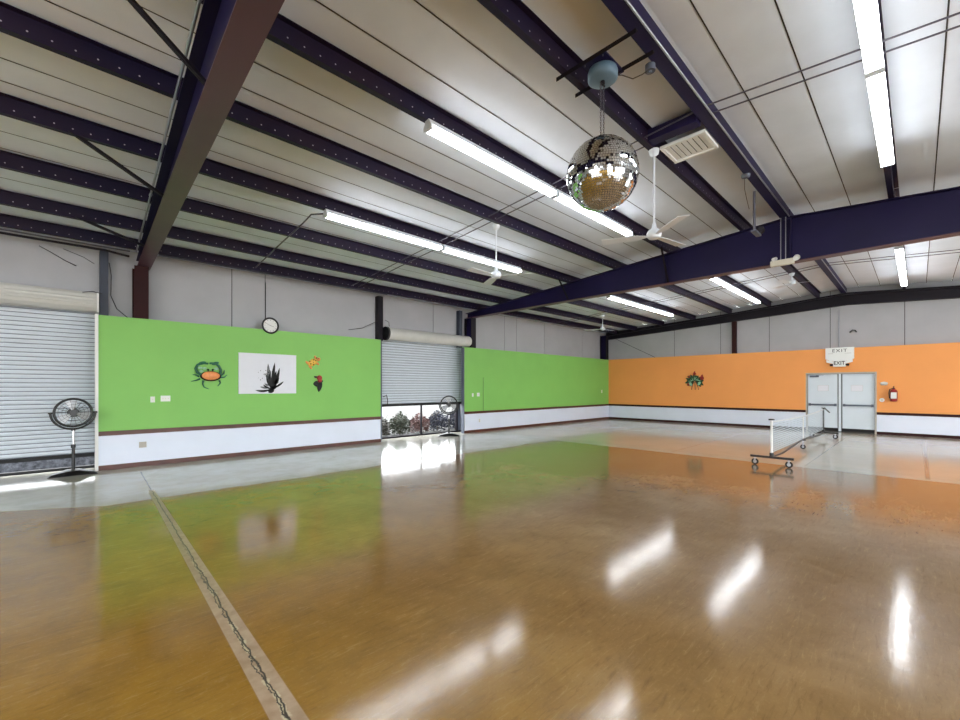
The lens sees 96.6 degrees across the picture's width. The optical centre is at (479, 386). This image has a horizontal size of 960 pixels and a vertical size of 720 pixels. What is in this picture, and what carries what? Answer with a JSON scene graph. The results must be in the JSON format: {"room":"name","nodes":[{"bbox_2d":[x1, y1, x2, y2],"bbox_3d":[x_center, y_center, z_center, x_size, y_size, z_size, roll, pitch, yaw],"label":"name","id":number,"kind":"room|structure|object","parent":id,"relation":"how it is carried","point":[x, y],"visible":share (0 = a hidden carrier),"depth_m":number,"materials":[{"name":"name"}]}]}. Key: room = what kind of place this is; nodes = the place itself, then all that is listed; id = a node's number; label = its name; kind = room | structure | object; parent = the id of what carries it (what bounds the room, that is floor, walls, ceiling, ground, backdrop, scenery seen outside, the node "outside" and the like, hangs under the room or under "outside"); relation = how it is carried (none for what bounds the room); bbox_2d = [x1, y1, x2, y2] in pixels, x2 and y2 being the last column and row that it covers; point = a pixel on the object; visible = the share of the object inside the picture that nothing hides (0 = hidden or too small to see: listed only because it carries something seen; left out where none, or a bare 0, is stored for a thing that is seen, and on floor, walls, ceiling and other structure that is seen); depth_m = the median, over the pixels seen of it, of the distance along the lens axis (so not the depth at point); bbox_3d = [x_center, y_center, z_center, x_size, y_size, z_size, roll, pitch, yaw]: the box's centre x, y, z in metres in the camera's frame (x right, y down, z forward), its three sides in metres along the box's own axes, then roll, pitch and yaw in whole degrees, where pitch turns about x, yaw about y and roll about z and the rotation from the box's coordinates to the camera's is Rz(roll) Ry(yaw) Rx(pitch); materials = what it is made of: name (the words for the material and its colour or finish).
{"room":"dance hall","nodes":[
{"label":"dance hall","id":0,"kind":"room"},
{"bbox_2d":[98,315,380,465],"bbox_3d":[-5.138,0.065,10.373,6.150,2.890,0.120,0,0,-44],"label":"wall","id":1,"kind":"structure","parent":0,"point":[139,360],"depth_m":9.55,"materials":[{"name":"paint"}]},
{"bbox_2d":[95,314,97,470],"bbox_3d":[-7.324,0.105,8.175,0.050,2.990,0.090,0,0,-44],"label":"trim","id":2,"kind":"structure","parent":1,"relation":"attached to","point":[96,315],"depth_m":8.14,"materials":[{"name":"white metal"}]},
{"bbox_2d":[132,265,148,318],"bbox_3d":[-6.973,-1.913,8.789,0.230,1.065,0.360,0,0,-44],"label":"steel column","id":3,"kind":"structure","parent":1,"relation":"on","point":[140,274],"depth_m":8.67,"materials":[{"name":"metal"}]},
{"bbox_2d":[136,0,284,270],"bbox_3d":[-0.591,-2.899,1.834,0.224,0.898,19.171,0,0,-42],"label":"rafter","id":4,"kind":"object","parent":3,"relation":"on","point":[230,35],"visible":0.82,"depth_m":3.90,"materials":[{"name":"paint"}]},
{"bbox_2d":[0,213,140,250],"bbox_3d":[-9.929,-2.765,5.139,9.380,0.188,0.130,0,0,-44],"label":"ceiling beam","id":5,"kind":"structure","parent":4,"relation":"on","point":[8,221],"depth_m":7.60,"materials":[{"name":"metal"}]},
{"bbox_2d":[0,231,129,256],"bbox_3d":[-8.119,-2.585,7.202,3.453,0.068,0.094,0,0,-44],"label":"pipe","id":6,"kind":"object","parent":5,"relation":"attached to","point":[4,233],"visible":1,"depth_m":7.72,"materials":[{"name":"metal"}]},
{"bbox_2d":[0,228,129,251],"bbox_3d":[-8.060,-2.645,7.140,3.450,0.024,0.028,0,0,-44],"label":"pipe","id":7,"kind":"object","parent":5,"relation":"attached to","point":[0,228],"visible":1,"depth_m":7.69,"materials":[{"name":"metal"}]},
{"bbox_2d":[0,189,145,232],"bbox_3d":[-9.223,-2.844,4.389,9.342,0.188,0.130,0,0,-44],"label":"ceiling beam","id":8,"kind":"structure","parent":4,"relation":"on","point":[8,198],"depth_m":6.90,"materials":[{"name":"metal"}]},
{"bbox_2d":[0,150,153,203],"bbox_3d":[-8.325,-2.943,3.435,9.293,0.188,0.130,0,0,-44],"label":"ceiling beam","id":9,"kind":"structure","parent":4,"relation":"on","point":[8,160],"depth_m":5.98,"materials":[{"name":"metal"}]},
{"bbox_2d":[0,92,165,162],"bbox_3d":[-7.378,-3.048,2.430,9.242,0.188,0.130,0,0,-44],"label":"ceiling beam","id":10,"kind":"structure","parent":4,"relation":"on","point":[13,107],"depth_m":5.01,"materials":[{"name":"metal"}]},
{"bbox_2d":[0,1,183,99],"bbox_3d":[-6.398,-3.157,1.389,9.190,0.188,0.130,0,0,-44],"label":"ceiling beam","id":11,"kind":"structure","parent":4,"relation":"on","point":[15,22],"depth_m":4.00,"materials":[{"name":"metal"}]},
{"bbox_2d":[76,217,144,246],"bbox_3d":[-6.275,-2.644,7.312,0.045,0.324,0.955,0,0,41],"label":"brace","id":12,"kind":"object","parent":4,"relation":"attached to","point":[86,221],"visible":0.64,"depth_m":7.31,"materials":[{"name":"metal"}]},
{"bbox_2d":[68,130,163,197],"bbox_3d":[-4.466,-2.746,5.318,0.045,0.527,0.963,0,0,41],"label":"brace","id":13,"kind":"object","parent":4,"relation":"attached to","point":[80,138],"visible":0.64,"depth_m":5.29,"materials":[{"name":"metal"}]},
{"bbox_2d":[127,0,205,84],"bbox_3d":[-2.570,-2.852,3.228,0.045,0.739,0.969,0,0,41],"label":"brace","id":14,"kind":"object","parent":4,"relation":"attached to","point":[134,4],"visible":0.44,"depth_m":3.35,"materials":[{"name":"metal"}]},
{"bbox_2d":[136,0,201,251],"bbox_3d":[-4.111,-2.916,5.490,0.045,0.606,7.607,0,0,-42],"label":"conduit","id":15,"kind":"object","parent":4,"relation":"attached to","point":[198,3],"visible":1,"depth_m":4.53,"materials":[{"name":"metal"}]},
{"bbox_2d":[191,361,226,388],"bbox_3d":[-5.959,-0.257,9.436,0.691,0.611,0.077,0,0,-44],"label":"ornament","id":16,"kind":"object","parent":1,"relation":"attached to","point":[209,375],"visible":1,"depth_m":9.41,"materials":[{"name":"paint"}]},
{"bbox_2d":[98,439,380,470],"bbox_3d":[-5.131,1.555,10.367,6.150,0.090,0.138,0,0,-44],"label":"baseboard","id":17,"kind":"structure","parent":1,"relation":"attached to","point":[187,459],"depth_m":9.65,"materials":[{"name":"brown wood"}]},
{"bbox_2d":[98,416,380,435],"bbox_3d":[-5.129,0.897,10.364,6.150,0.085,0.145,0,0,-44],"label":"trim","id":18,"kind":"structure","parent":1,"relation":"attached to","point":[159,430],"depth_m":9.65,"materials":[{"name":"brown wood"}]},
{"bbox_2d":[238,352,295,393],"bbox_3d":[-5.091,-0.318,10.303,1.300,0.955,0.042,0,0,-44],"label":"picture","id":19,"kind":"object","parent":1,"relation":"attached to","point":[258,373],"visible":1,"depth_m":10.25},
{"bbox_2d":[262,317,278,333],"bbox_3d":[-5.069,-1.485,10.353,0.400,0.400,0.046,0,0,-44],"label":"wall clock","id":20,"kind":"object","parent":1,"relation":"attached to","point":[270,325],"visible":1,"depth_m":10.35,"materials":[{"name":"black plastic"}]},
{"bbox_2d":[0,230,604,358],"bbox_3d":[-3.737,-0.600,12.302,28.450,4.400,0.120,0,0,-44],"label":"wall","id":21,"kind":"structure","parent":0,"point":[179,290],"depth_m":10.40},
{"bbox_2d":[0,464,94,476],"bbox_3d":[-8.788,1.575,7.477,3.280,0.050,0.100,0,0,-44],"label":"door sill","id":22,"kind":"structure","parent":21,"relation":"attached to","point":[92,465],"depth_m":8.01,"materials":[{"name":"metal"}]},
{"bbox_2d":[0,282,98,463],"bbox_3d":[-8.579,-0.105,7.263,3.310,3.410,0.440,0,0,-44],"label":"roller door","id":23,"kind":"structure","parent":21,"relation":"in","point":[47,357],"depth_m":7.93,"materials":[{"name":"metal"}]},
{"bbox_2d":[0,282,98,313],"bbox_3d":[-8.581,-1.625,7.215,3.210,0.370,0.375,0,0,-44],"label":"hood","id":24,"kind":"object","parent":23,"relation":"attached to","point":[12,294],"depth_m":7.78,"materials":[{"name":"beige metal"}]},
{"bbox_2d":[99,251,107,315],"bbox_3d":[-7.444,-2.025,8.469,0.130,1.290,0.160,0,0,-44],"label":"post","id":25,"kind":"object","parent":21,"relation":"attached to","point":[103,255],"visible":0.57,"depth_m":8.41,"materials":[{"name":"metal"}]},
{"bbox_2d":[375,296,382,340],"bbox_3d":[-3.013,-2.042,12.785,0.160,1.315,0.180,0,0,-44],"label":"post","id":26,"kind":"object","parent":21,"relation":"attached to","point":[378,299],"visible":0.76,"depth_m":12.73,"materials":[{"name":"metal"}]},
{"bbox_2d":[381,326,471,439],"bbox_3d":[-1.667,-0.102,13.964,3.445,3.405,0.515,0,0,-44],"label":"roller door","id":27,"kind":"structure","parent":21,"relation":"in","point":[418,367],"depth_m":13.85,"materials":[{"name":"metal"}]},
{"bbox_2d":[382,340,462,403],"bbox_3d":[-1.825,-0.460,14.116,3.360,1.980,0.036,0,0,-44],"label":"roller shutter","id":28,"kind":"object","parent":27,"relation":"hanging from","point":[412,372],"depth_m":13.96,"materials":[{"name":"white metal"}]},
{"bbox_2d":[456,310,461,347],"bbox_3d":[-0.724,-2.025,15.035,0.140,1.290,0.160,0,0,-44],"label":"post","id":29,"kind":"object","parent":21,"relation":"attached to","point":[458,313],"visible":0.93,"depth_m":15.00,"materials":[{"name":"metal"}]},
{"bbox_2d":[0,419,959,719],"bbox_3d":[3.067,1.700,5.339,29.050,0.200,19.750,0,0,-44],"label":"floor","id":30,"kind":"structure","parent":0,"point":[602,569],"depth_m":3.52,"materials":[{"name":"concrete"}]},
{"bbox_2d":[47,398,97,478],"bbox_3d":[-7.386,0.897,7.773,0.674,1.405,0.357,0,0,-44],"label":"pedestal fan","id":31,"kind":"object","parent":30,"relation":"on","point":[73,411],"visible":1,"depth_m":7.73,"materials":[{"name":"black plastic"}]},
{"bbox_2d":[382,404,460,438],"bbox_3d":[-1.915,1.045,14.208,3.400,1.110,0.060,0,0,-44],"label":"screen frame","id":32,"kind":"object","parent":30,"relation":"on","point":[458,412],"visible":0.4,"depth_m":14.69,"materials":[{"name":"metal"}]},
{"bbox_2d":[438,396,459,435],"bbox_3d":[-1.015,0.940,13.992,0.690,1.320,0.357,0,0,-6],"label":"pedestal fan","id":33,"kind":"object","parent":30,"relation":"on","point":[448,403],"visible":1,"depth_m":13.95,"materials":[{"name":"black plastic"}]},
{"bbox_2d":[750,407,838,467],"bbox_3d":[8.350,1.120,11.053,6.943,0.961,0.740,0,0,-44],"label":"net","id":34,"kind":"object","parent":30,"relation":"on","point":[788,464],"visible":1,"depth_m":10.02,"materials":[{"name":"white fabric"}]},
{"bbox_2d":[0,0,959,332],"bbox_3d":[3.050,-3.247,5.357,29.050,0.906,19.800,0,0,-44],"label":"ceiling","id":35,"kind":"structure","parent":0,"point":[456,55],"depth_m":5.46,"materials":[{"name":"white metal"}]},
{"bbox_2d":[462,347,608,430],"bbox_3d":[3.062,0.065,18.386,10.200,2.890,0.120,0,0,-44],"label":"wall","id":36,"kind":"structure","parent":0,"point":[504,380],"depth_m":17.26,"materials":[{"name":"paint"}]},
{"bbox_2d":[461,348,463,432],"bbox_3d":[-0.593,0.120,14.808,0.030,2.960,0.130,0,0,-44],"label":"trim","id":37,"kind":"structure","parent":36,"relation":"attached to","point":[462,349],"depth_m":14.80,"materials":[{"name":"grey metal"}]},
{"bbox_2d":[464,318,475,347],"bbox_3d":[-0.350,-1.913,15.261,0.230,1.065,0.360,0,0,-44],"label":"steel column","id":38,"kind":"structure","parent":36,"relation":"on","point":[469,324],"depth_m":15.19,"materials":[{"name":"metal"}]},
{"bbox_2d":[466,186,959,318],"bbox_3d":[6.168,-2.899,8.439,0.224,0.898,19.154,0,0,-44],"label":"rafter","id":39,"kind":"object","parent":38,"relation":"on","point":[932,215],"visible":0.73,"depth_m":8.50,"materials":[{"name":"paint"}]},
{"bbox_2d":[158,244,481,309],"bbox_3d":[-3.272,-2.765,11.645,9.217,0.188,0.130,0,0,-44],"label":"ceiling beam","id":40,"kind":"structure","parent":39,"relation":"on","point":[168,250],"depth_m":10.50,"materials":[{"name":"metal"}]},
{"bbox_2d":[159,254,387,294],"bbox_3d":[-4.561,-2.658,10.462,5.300,0.022,0.026,0,0,-44],"label":"pipe","id":41,"kind":"object","parent":40,"relation":"attached to","point":[159,254],"visible":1,"depth_m":9.99,"materials":[{"name":"metal"}]},
{"bbox_2d":[167,226,502,302],"bbox_3d":[-2.570,-2.844,10.890,9.242,0.188,0.130,0,0,-44],"label":"ceiling beam","id":42,"kind":"structure","parent":39,"relation":"on","point":[177,233],"depth_m":9.68,"materials":[{"name":"metal"}]},
{"bbox_2d":[180,198,533,293],"bbox_3d":[-1.677,-2.943,9.931,9.275,0.188,0.130,0,0,-44],"label":"ceiling beam","id":43,"kind":"structure","parent":39,"relation":"on","point":[191,206],"depth_m":8.59,"materials":[{"name":"metal"}]},
{"bbox_2d":[255,213,322,267],"bbox_3d":[-3.838,-2.777,8.311,0.153,0.268,3.349,0,0,-44],"label":"conduit","id":44,"kind":"object","parent":43,"relation":"attached to","point":[308,217],"visible":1,"depth_m":7.93,"materials":[{"name":"metal"}]},
{"bbox_2d":[358,25,959,286],"bbox_3d":[2.680,-3.049,5.485,0.018,0.688,17.101,0,0,-44],"label":"rod","id":45,"kind":"object","parent":43,"relation":"attached to","point":[958,26],"visible":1,"depth_m":4.75,"materials":[{"name":"metal"}]},
{"bbox_2d":[198,158,572,282],"bbox_3d":[-0.737,-3.048,8.920,9.310,0.188,0.130,0,0,-44],"label":"ceiling beam","id":46,"kind":"structure","parent":39,"relation":"on","point":[210,168],"depth_m":7.33,"materials":[{"name":"metal"}]},
{"bbox_2d":[323,209,442,250],"bbox_3d":[-1.697,-2.894,7.989,2.480,0.127,0.144,0,0,-44],"label":"strip light","id":47,"kind":"object","parent":46,"relation":"attached to","point":[329,214],"visible":1,"depth_m":7.81,"materials":[{"name":"plastic"}]},
{"bbox_2d":[440,244,521,272],"bbox_3d":[0.106,-2.894,9.750,2.480,0.127,0.144,0,0,-44],"label":"strip light","id":48,"kind":"object","parent":46,"relation":"attached to","point":[448,249],"visible":0.89,"depth_m":9.58,"materials":[{"name":"plastic"}]},
{"bbox_2d":[226,100,619,268],"bbox_3d":[0.237,-3.157,7.873,9.346,0.188,0.130,0,0,-44],"label":"ceiling beam","id":49,"kind":"structure","parent":39,"relation":"on","point":[240,113],"depth_m":6.29,"materials":[{"name":"metal"}]},
{"bbox_2d":[466,224,532,285],"bbox_3d":[0.205,-2.554,8.002,1.119,1.009,1.292,0,0,-44],"label":"ceiling fan","id":50,"kind":"object","parent":49,"relation":"hanging from","point":[495,274],"visible":1,"depth_m":8.04,"materials":[{"name":"metal"}]},
{"bbox_2d":[266,13,671,252],"bbox_3d":[1.185,-3.262,6.855,9.380,0.188,0.130,0,0,-44],"label":"ceiling beam","id":51,"kind":"structure","parent":39,"relation":"on","point":[284,32],"depth_m":4.75,"materials":[{"name":"metal"}]},
{"bbox_2d":[423,119,557,197],"bbox_3d":[0.278,-3.109,5.962,2.530,0.127,0.144,0,0,-44],"label":"strip light","id":52,"kind":"object","parent":51,"relation":"attached to","point":[431,127],"visible":1,"depth_m":5.72,"materials":[{"name":"plastic"}]},
{"bbox_2d":[552,189,632,236],"bbox_3d":[2.116,-3.109,7.758,2.530,0.127,0.144,0,0,-44],"label":"strip light","id":53,"kind":"object","parent":51,"relation":"attached to","point":[562,197],"visible":0.88,"depth_m":7.69,"materials":[{"name":"plastic"}]},
{"bbox_2d":[481,305,618,333],"bbox_3d":[3.494,-2.765,18.256,9.683,0.188,0.130,0,0,-44],"label":"ceiling beam","id":54,"kind":"structure","parent":39,"relation":"on","point":[516,313],"depth_m":17.82,"materials":[{"name":"metal"}]},
{"bbox_2d":[503,298,636,329],"bbox_3d":[4.210,-2.844,17.515,9.696,0.188,0.130,0,0,-44],"label":"ceiling beam","id":55,"kind":"structure","parent":39,"relation":"on","point":[544,309],"depth_m":17.32,"materials":[{"name":"metal"}]},
{"bbox_2d":[565,252,959,322],"bbox_3d":[9.475,-3.049,12.124,0.018,0.688,17.101,0,0,-44],"label":"rod","id":56,"kind":"object","parent":55,"relation":"attached to","point":[954,252],"visible":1,"depth_m":12.43,"materials":[{"name":"metal"}]},
{"bbox_2d":[534,288,664,325],"bbox_3d":[5.120,-2.943,16.573,9.711,0.188,0.130,0,0,-44],"label":"ceiling beam","id":57,"kind":"structure","parent":39,"relation":"on","point":[581,303],"depth_m":16.57,"materials":[{"name":"metal"}]},
{"bbox_2d":[477,0,747,230],"bbox_3d":[2.220,-3.378,5.742,9.418,0.188,0.130,0,0,-44],"label":"ceiling beam","id":58,"kind":"structure","parent":39,"relation":"on","point":[515,15],"depth_m":4.72,"materials":[{"name":"metal"}]},
{"bbox_2d":[556,28,637,81],"bbox_3d":[1.131,-3.257,4.237,0.044,0.041,0.880,0,0,-44],"label":"support bar","id":59,"kind":"object","parent":58,"relation":"attached to","point":[635,30],"visible":1,"depth_m":4.18,"materials":[{"name":"metal"}]},
{"bbox_2d":[582,51,623,88],"bbox_3d":[1.253,-3.175,4.370,0.400,0.190,0.300,0,0,-44],"label":"motor","id":60,"kind":"object","parent":59,"relation":"attached to","point":[603,69],"visible":0.99,"depth_m":4.29,"materials":[{"name":"paint"}]},
{"bbox_2d":[567,83,638,211],"bbox_3d":[1.246,-2.450,4.363,0.711,1.280,0.711,0,0,14],"label":"ball","id":61,"kind":"object","parent":60,"relation":"hanging from","point":[603,172],"visible":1,"depth_m":4.12,"materials":[{"name":"silver glass"}]},
{"bbox_2d":[575,50,654,97],"bbox_3d":[1.388,-3.257,4.489,0.044,0.041,0.880,0,0,-44],"label":"support bar","id":62,"kind":"object","parent":58,"relation":"attached to","point":[651,52],"visible":0.71,"depth_m":4.32,"materials":[{"name":"metal"}]},
{"bbox_2d":[601,147,688,245],"bbox_3d":[2.464,-2.669,6.042,1.198,1.238,1.280,0,0,-44],"label":"ceiling fan","id":63,"kind":"object","parent":58,"relation":"hanging from","point":[654,233],"visible":1,"depth_m":5.93,"materials":[{"name":"metal"}]},
{"bbox_2d":[351,12,959,285],"bbox_3d":[2.537,-3.049,5.345,0.018,0.688,17.101,0,0,-44],"label":"rod","id":64,"kind":"object","parent":58,"relation":"attached to","point":[958,13],"visible":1,"depth_m":4.76,"materials":[{"name":"metal"}]},
{"bbox_2d":[648,111,699,144],"bbox_3d":[2.529,-3.385,5.596,0.160,0.150,0.610,0,0,-44],"label":"strut","id":65,"kind":"object","parent":58,"relation":"attached to","point":[690,122],"visible":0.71,"depth_m":5.54,"materials":[{"name":"paint"}]},
{"bbox_2d":[571,276,695,319],"bbox_3d":[6.078,-3.048,15.580,9.728,0.188,0.130,0,0,-44],"label":"ceiling beam","id":66,"kind":"structure","parent":39,"relation":"on","point":[622,295],"depth_m":16.00,"materials":[{"name":"metal"}]},
{"bbox_2d":[606,295,644,308],"bbox_3d":[4.978,-2.894,14.512,2.505,0.127,0.144,0,0,-44],"label":"strip light","id":67,"kind":"object","parent":66,"relation":"attached to","point":[612,297],"visible":0.99,"depth_m":14.37,"materials":[{"name":"plastic"}]},
{"bbox_2d":[618,262,732,312],"bbox_3d":[7.072,-3.157,14.551,9.745,0.188,0.130,0,0,-44],"label":"ceiling beam","id":68,"kind":"structure","parent":39,"relation":"on","point":[676,289],"depth_m":14.99,"materials":[{"name":"metal"}]},
{"bbox_2d":[601,0,788,218],"bbox_3d":[2.630,-3.443,5.157,9.570,0.190,0.140,0,0,-44],"label":"ridge beam","id":69,"kind":"structure","parent":39,"relation":"on","point":[621,11],"depth_m":4.86,"materials":[{"name":"metal"}]},
{"bbox_2d":[618,61,654,78],"bbox_3d":[1.588,-3.258,4.438,0.438,0.124,0.099,0,0,8],"label":"junction box","id":70,"kind":"object","parent":69,"relation":"attached to","point":[650,66],"visible":0.88,"depth_m":4.40,"materials":[{"name":"grey metal"}]},
{"bbox_2d":[660,129,718,163],"bbox_3d":[2.890,-3.310,5.914,0.540,0.040,0.580,0,0,-44],"label":"grille","id":71,"kind":"object","parent":69,"relation":"attached to","point":[700,142],"visible":1,"depth_m":5.89,"materials":[{"name":"white plastic"}]},
{"bbox_2d":[624,0,789,216],"bbox_3d":[2.689,-3.348,5.096,9.570,0.024,0.024,0,0,-44],"label":"conduit","id":72,"kind":"object","parent":69,"relation":"attached to","point":[629,4],"visible":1,"depth_m":4.77,"materials":[{"name":"metal"}]},
{"bbox_2d":[751,191,764,236],"bbox_3d":[4.850,-3.015,7.452,0.374,0.690,0.149,0,0,-44],"label":"spotlight","id":73,"kind":"object","parent":69,"relation":"hanging from","point":[760,230],"visible":1,"depth_m":7.35,"materials":[{"name":"metal"}]},
{"bbox_2d":[770,217,799,267],"bbox_3d":[5.966,-2.860,8.377,0.136,0.940,0.475,0,0,-44],"label":"lamp","id":74,"kind":"object","parent":69,"relation":"hanging from","point":[774,263],"visible":1,"depth_m":8.37,"materials":[{"name":"beige plastic"}]},
{"bbox_2d":[672,245,771,306],"bbox_3d":[8.037,-3.262,13.551,9.762,0.188,0.130,0,0,-44],"label":"ceiling beam","id":75,"kind":"structure","parent":39,"relation":"on","point":[763,300],"depth_m":14.35,"materials":[{"name":"metal"}]},
{"bbox_2d":[709,277,739,292],"bbox_3d":[7.430,-3.109,12.950,2.530,0.127,0.144,0,0,-44],"label":"strip light","id":76,"kind":"object","parent":75,"relation":"attached to","point":[718,280],"visible":0.81,"depth_m":12.87,"materials":[{"name":"plastic"}]},
{"bbox_2d":[745,222,820,297],"bbox_3d":[9.093,-3.378,12.457,9.780,0.188,0.130,0,0,-44],"label":"ceiling beam","id":77,"kind":"structure","parent":39,"relation":"on","point":[798,276],"depth_m":13.30,"materials":[{"name":"metal"}]},
{"bbox_2d":[773,273,821,288],"bbox_3d":[9.017,-3.120,12.274,1.248,0.339,1.248,0,0,-44],"label":"ceiling fan","id":78,"kind":"object","parent":77,"relation":"hanging from","point":[791,281],"visible":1,"depth_m":12.32,"materials":[{"name":"metal"}]},
{"bbox_2d":[789,209,846,292],"bbox_3d":[9.586,-3.443,11.953,9.780,0.190,0.140,0,0,-44],"label":"ridge beam","id":79,"kind":"structure","parent":39,"relation":"on","point":[820,263],"depth_m":12.80,"materials":[{"name":"metal"}]},
{"bbox_2d":[877,0,898,198],"bbox_3d":[3.717,-3.338,4.044,9.570,0.188,0.130,0,0,-44],"label":"ceiling beam","id":80,"kind":"structure","parent":39,"relation":"on","point":[890,172],"depth_m":6.04,"materials":[{"name":"metal"}]},
{"bbox_2d":[853,0,884,75],"bbox_3d":[2.989,-3.175,3.340,2.545,0.127,0.144,0,0,-44],"label":"strip light","id":81,"kind":"object","parent":80,"relation":"attached to","point":[866,11],"visible":1,"depth_m":3.80,"materials":[{"name":"plastic"}]},
{"bbox_2d":[865,68,894,167],"bbox_3d":[4.838,-3.175,5.147,2.545,0.127,0.144,0,0,-44],"label":"strip light","id":82,"kind":"object","parent":80,"relation":"attached to","point":[876,81],"visible":0.81,"depth_m":4.93,"materials":[{"name":"plastic"}]},
{"bbox_2d":[464,417,608,432],"bbox_3d":[3.069,1.555,18.380,10.200,0.090,0.138,0,0,-44],"label":"baseboard","id":83,"kind":"structure","parent":36,"relation":"attached to","point":[570,421],"depth_m":17.26,"materials":[{"name":"brown wood"}]},
{"bbox_2d":[464,404,608,413],"bbox_3d":[3.071,0.897,18.377,10.200,0.085,0.145,0,0,-44],"label":"trim","id":84,"kind":"structure","parent":36,"relation":"attached to","point":[542,408],"depth_m":17.24,"materials":[{"name":"brown wood"}]},
{"bbox_2d":[600,335,607,359],"bbox_3d":[6.319,-1.990,21.778,0.240,1.220,0.340,0,0,-44],"label":"steel column","id":85,"kind":"structure","parent":36,"relation":"on","point":[603,339],"depth_m":21.76,"materials":[{"name":"metal"}]},
{"bbox_2d":[605,280,959,359],"bbox_3d":[13.249,-0.974,15.358,0.120,5.148,19.250,0,0,-44],"label":"wall","id":86,"kind":"structure","parent":0,"point":[925,321],"depth_m":15.95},
{"bbox_2d":[732,321,736,353],"bbox_3d":[10.614,-2.053,17.852,0.156,1.345,0.160,0,0,-44],"label":"steel post","id":87,"kind":"object","parent":86,"relation":"attached to","point":[734,324],"visible":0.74,"depth_m":17.78,"materials":[{"name":"metal"}]},
{"bbox_2d":[605,285,959,339],"bbox_3d":[13.113,-2.875,15.190,0.290,0.941,19.000,0,0,-44],"label":"rafter","id":88,"kind":"object","parent":86,"relation":"attached to","point":[942,292],"visible":0.89,"depth_m":15.89,"materials":[{"name":"metal"}]},
{"bbox_2d":[894,188,907,288],"bbox_3d":[10.672,-3.338,10.841,9.780,0.188,0.130,0,0,-44],"label":"ceiling beam","id":89,"kind":"structure","parent":88,"relation":"on","point":[896,191],"depth_m":10.51,"materials":[{"name":"metal"}]},
{"bbox_2d":[558,249,959,322],"bbox_3d":[9.260,-3.049,11.915,0.018,0.688,17.101,0,0,-44],"label":"rod","id":90,"kind":"object","parent":89,"relation":"attached to","point":[956,249],"visible":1,"depth_m":12.23,"materials":[{"name":"metal"}]},
{"bbox_2d":[895,245,905,270],"bbox_3d":[10.351,-3.175,10.534,2.530,0.127,0.144,0,0,-44],"label":"strip light","id":91,"kind":"object","parent":89,"relation":"attached to","point":[899,251],"visible":0.97,"depth_m":10.38,"materials":[{"name":"plastic"}]},
{"bbox_2d":[609,342,959,435],"bbox_3d":[13.220,0.065,15.049,0.345,2.890,18.849,0,0,-44],"label":"wall","id":92,"kind":"structure","parent":0,"point":[925,377],"depth_m":16.60,"materials":[{"name":"paint"}]},
{"bbox_2d":[685,371,703,389],"bbox_3d":[9.357,-0.285,18.695,0.055,0.817,0.793,0,0,-44],"label":"ornament","id":93,"kind":"object","parent":92,"relation":"attached to","point":[690,380],"visible":1,"depth_m":18.67,"materials":[{"name":"green wood"}]},
{"bbox_2d":[609,404,805,411],"bbox_3d":[9.440,0.897,18.899,0.370,0.085,8.000,0,0,-44],"label":"trim","id":94,"kind":"structure","parent":92,"relation":"attached to","point":[724,408],"depth_m":18.14,"materials":[{"name":"paint"}]},
{"bbox_2d":[609,417,805,429],"bbox_3d":[9.442,1.555,18.902,0.363,0.090,8.000,0,0,-44],"label":"baseboard","id":95,"kind":"structure","parent":92,"relation":"attached to","point":[693,422],"depth_m":18.42,"materials":[{"name":"paint"}]},
{"bbox_2d":[825,347,853,360],"bbox_3d":[12.766,-1.165,15.194,0.092,0.470,0.780,0,0,-44],"label":"exit sign","id":96,"kind":"object","parent":92,"relation":"attached to","point":[841,353],"visible":1,"depth_m":15.16,"materials":[{"name":"paint"}]},
{"bbox_2d":[826,359,852,366],"bbox_3d":[12.734,-0.845,15.163,0.188,0.250,0.720,0,0,-44],"label":"exit sign","id":97,"kind":"object","parent":92,"relation":"attached to","point":[835,363],"visible":1,"depth_m":15.11,"materials":[{"name":"plastic"}]},
{"bbox_2d":[806,372,876,433],"bbox_3d":[12.863,0.540,15.296,0.220,2.120,1.940,0,0,-44],"label":"door","id":98,"kind":"structure","parent":92,"relation":"in","point":[850,411],"depth_m":15.19,"materials":[{"name":"paint"}]},
{"bbox_2d":[877,412,959,417],"bbox_3d":[16.694,0.897,11.475,0.370,0.085,8.880,0,0,-44],"label":"trim","id":99,"kind":"structure","parent":92,"relation":"attached to","point":[878,413],"depth_m":13.83,"materials":[{"name":"paint"}]},
{"bbox_2d":[877,431,959,438],"bbox_3d":[16.697,1.555,11.478,0.363,0.090,8.880,0,0,-44],"label":"baseboard","id":100,"kind":"structure","parent":92,"relation":"attached to","point":[883,433],"depth_m":13.78,"materials":[{"name":"paint"}]},
{"label":"outside","id":101,"kind":"structure","parent":0,"visible":0},
{"bbox_2d":[382,404,454,436],"bbox_3d":[-17.234,1.724,24.791,70.000,0.169,36.448,0,0,-44],"label":"ground","id":102,"kind":"structure","parent":101,"point":[427,410],"depth_m":27.53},
{"bbox_2d":[0,456,94,472],"bbox_3d":[-9.511,1.470,7.659,6.100,0.340,0.250,0,0,-44],"label":"stone kerb","id":103,"kind":"object","parent":102,"relation":"on","point":[56,463],"depth_m":8.41,"materials":[{"name":"grey stone"}]},
{"bbox_2d":[389,411,410,434],"bbox_3d":[-2.772,1.232,14.770,0.797,0.821,0.795,0,0,-44],"label":"shrub","id":104,"kind":"object","parent":102,"relation":"on","point":[397,423],"visible":0.98,"depth_m":14.64,"materials":[{"name":"green plant"}]},
{"bbox_2d":[409,413,429,432],"bbox_3d":[-2.169,1.269,15.358,0.801,0.748,0.785,0,0,-44],"label":"shrub","id":105,"kind":"object","parent":102,"relation":"on","point":[414,421],"visible":0.82,"depth_m":15.19,"materials":[{"name":"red plant"}]},
{"bbox_2d":[428,408,447,430],"bbox_3d":[-1.570,1.215,15.941,0.794,0.854,0.799,0,0,-44],"label":"shrub","id":106,"kind":"object","parent":102,"relation":"on","point":[440,421],"visible":0.97,"depth_m":15.80,"materials":[{"name":"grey plant"}]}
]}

